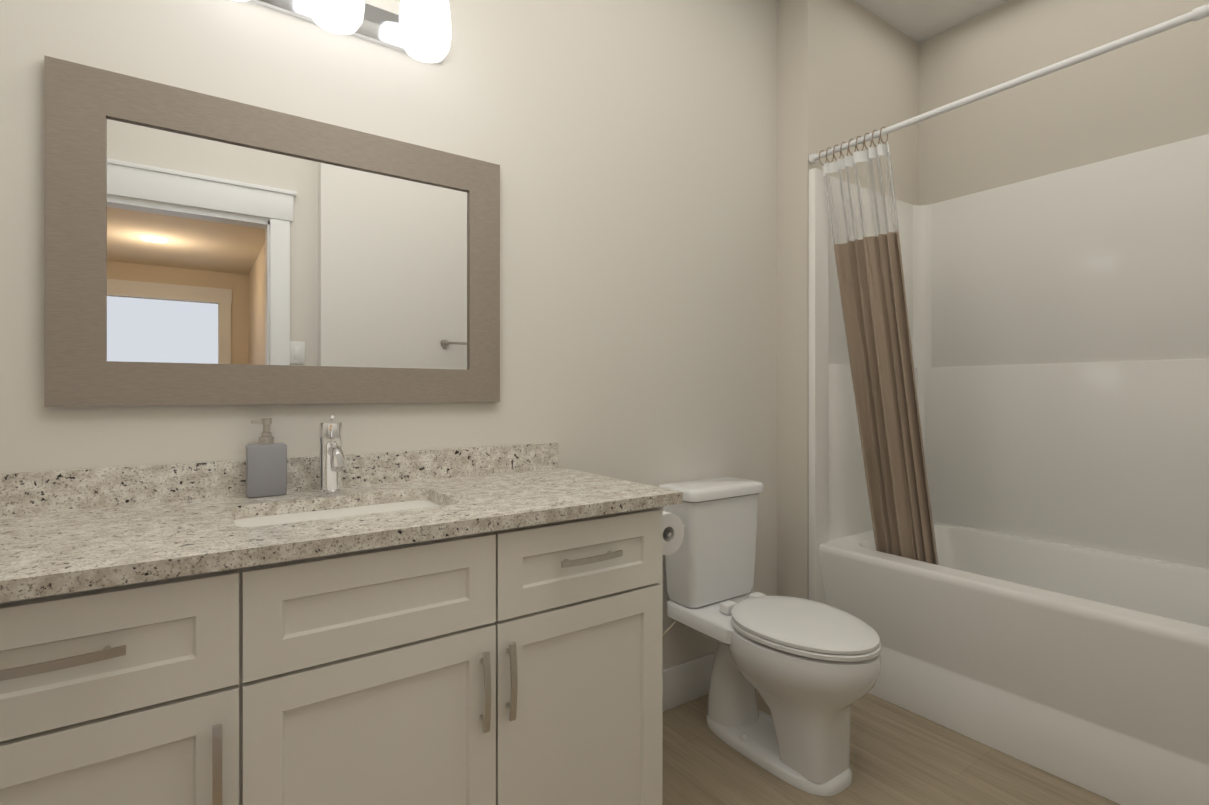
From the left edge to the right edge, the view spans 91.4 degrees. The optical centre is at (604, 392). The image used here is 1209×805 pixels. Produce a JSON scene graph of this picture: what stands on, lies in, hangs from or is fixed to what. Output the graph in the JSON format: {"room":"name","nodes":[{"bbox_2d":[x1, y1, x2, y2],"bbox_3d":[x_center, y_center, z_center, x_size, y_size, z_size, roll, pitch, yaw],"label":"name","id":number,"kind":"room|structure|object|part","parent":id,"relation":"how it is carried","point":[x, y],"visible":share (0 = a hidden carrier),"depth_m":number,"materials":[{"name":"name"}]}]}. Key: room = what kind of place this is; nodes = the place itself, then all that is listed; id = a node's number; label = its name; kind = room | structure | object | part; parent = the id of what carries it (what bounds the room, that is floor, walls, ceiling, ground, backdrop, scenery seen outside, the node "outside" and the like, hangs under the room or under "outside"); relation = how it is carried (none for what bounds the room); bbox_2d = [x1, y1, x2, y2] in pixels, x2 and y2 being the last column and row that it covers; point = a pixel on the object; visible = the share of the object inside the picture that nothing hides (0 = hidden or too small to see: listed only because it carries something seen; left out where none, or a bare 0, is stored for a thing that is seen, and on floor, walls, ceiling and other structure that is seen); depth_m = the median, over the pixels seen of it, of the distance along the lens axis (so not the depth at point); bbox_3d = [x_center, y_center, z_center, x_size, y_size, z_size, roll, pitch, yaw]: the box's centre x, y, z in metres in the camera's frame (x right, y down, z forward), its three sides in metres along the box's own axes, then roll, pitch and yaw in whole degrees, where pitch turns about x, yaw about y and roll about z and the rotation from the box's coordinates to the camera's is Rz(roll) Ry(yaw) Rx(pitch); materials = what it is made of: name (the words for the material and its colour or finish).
{"room":"bathroom","nodes":[
{"label":"bathroom","id":0,"kind":"room"},
{"bbox_2d":[0,0,776,669],"bbox_3d":[-0.103,-0.285,2.032,4.010,2.930,0.100,0,0,-35],"label":"wall","id":1,"kind":"structure","parent":0,"point":[628,148],"depth_m":1.93,"materials":[{"name":"white paint"}]},
{"bbox_2d":[44,55,499,406],"bbox_3d":[-0.738,-0.330,1.507,1.012,0.718,0.024,0,0,-35],"label":"mirror","id":2,"kind":"object","parent":1,"relation":"attached to","point":[202,249],"visible":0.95,"depth_m":1.42,"materials":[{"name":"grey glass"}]},
{"bbox_3d":[-0.739,-0.330,1.509,0.828,0.534,0.004,0,0,-35],"label":"glass","id":3,"kind":"part","parent":2,"relation":"part of","materials":[{"name":"white"}]},
{"bbox_2d":[232,0,450,63],"bbox_3d":[-0.668,-1.004,1.455,0.612,0.242,0.190,0,0,-35],"label":"wall sconce","id":4,"kind":"object","parent":1,"relation":"attached to","point":[419,30],"visible":1,"depth_m":1.50,"materials":[{"name":"white glass"}]},
{"bbox_2d":[663,651,715,711],"bbox_3d":[0.299,1.105,2.243,1.120,0.150,0.015,0,0,-35],"label":"baseboard","id":5,"kind":"structure","parent":1,"relation":"attached to","point":[686,681],"depth_m":2.24,"materials":[{"name":"white wood"}]},
{"bbox_2d":[777,0,917,598],"bbox_3d":[1.163,-0.285,2.765,0.895,2.930,0.155,0,0,-35],"label":"wall","id":6,"kind":"structure","parent":0,"point":[847,70],"depth_m":2.54,"materials":[{"name":"beige paint"}]},
{"bbox_2d":[809,4,1208,163],"bbox_3d":[1.308,-0.970,1.816,0.038,0.038,1.557,0,0,-35],"label":"curtain rod","id":7,"kind":"object","parent":6,"relation":"attached to","point":[1198,13],"visible":0.96,"depth_m":1.79,"materials":[{"name":"white metal"}]},
{"bbox_2d":[819,126,938,564],"bbox_3d":[1.077,-0.140,2.315,0.242,1.700,0.392,0,0,-35],"label":"shower curtain","id":8,"kind":"object","parent":7,"relation":"hanging from","point":[872,292],"visible":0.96,"depth_m":2.27,"materials":[{"name":"beige fabric"}]},
{"bbox_2d":[663,690,1119,804],"bbox_3d":[0.444,1.210,1.254,4.010,0.060,2.000,0,0,-35],"label":"floor","id":9,"kind":"structure","parent":0,"point":[899,755],"depth_m":1.84,"materials":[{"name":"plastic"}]},
{"bbox_2d":[0,498,683,804],"bbox_3d":[-0.666,0.727,1.209,1.913,0.904,0.596,0,0,-35],"label":"bathroom vanity","id":10,"kind":"object","parent":9,"relation":"on","point":[482,625],"depth_m":1.05,"materials":[{"name":"white paint"}]},
{"bbox_2d":[0,442,682,593],"bbox_3d":[-0.718,0.219,1.178,1.818,0.111,0.587,0,0,-35],"label":"countertop","id":11,"kind":"structure","parent":10,"relation":"on","point":[74,525],"depth_m":1.25,"materials":[{"name":"beige stone"}]},
{"bbox_2d":[246,418,286,497],"bbox_3d":[-0.808,0.154,1.410,0.082,0.184,0.050,0,0,-35],"label":"soap dispenser","id":12,"kind":"object","parent":11,"relation":"on","point":[266,466],"visible":1,"depth_m":1.39,"materials":[{"name":"grey"}]},
{"bbox_2d":[318,416,346,493],"bbox_3d":[-0.650,0.151,1.421,0.058,0.189,0.142,0,0,-35],"label":"faucet","id":13,"kind":"object","parent":11,"relation":"on","point":[332,463],"visible":1,"depth_m":1.43,"materials":[{"name":"silver metal"}]},
{"bbox_2d":[659,477,880,796],"bbox_3d":[0.522,0.756,1.954,0.450,0.845,0.745,0,0,-35],"label":"toilet","id":14,"kind":"object","parent":9,"relation":"on","point":[809,671],"visible":0.94,"depth_m":1.89,"materials":[{"name":"white ceramic"}]},
{"bbox_3d":[0.618,0.733,1.876,0.378,0.043,0.504,0,0,-35],"label":"seat","id":15,"kind":"part","parent":14,"relation":"part of","materials":[{"name":"white plastic"}]},
{"bbox_2d":[808,134,1208,804],"bbox_3d":[1.651,0.130,2.057,0.883,2.099,1.558,0,0,-35],"label":"tub surround","id":16,"kind":"object","parent":9,"relation":"on","point":[1050,614],"visible":0.9,"depth_m":2.29,"materials":[{"name":"white plastic"}]},
{"bbox_2d":[854,0,1007,42],"bbox_3d":[0.444,-1.780,1.254,4.010,0.060,2.000,0,0,-35],"label":"ceiling","id":17,"kind":"structure","parent":0,"point":[918,21],"depth_m":2.72,"materials":[{"name":"white paint"}]},
{"bbox_2d":[918,0,1208,205],"bbox_3d":[2.043,-0.285,2.378,0.100,2.930,1.800,0,0,-35],"label":"wall","id":18,"kind":"structure","parent":0,"point":[1147,93],"depth_m":2.50,"materials":[{"name":"beige paint"}]}
]}

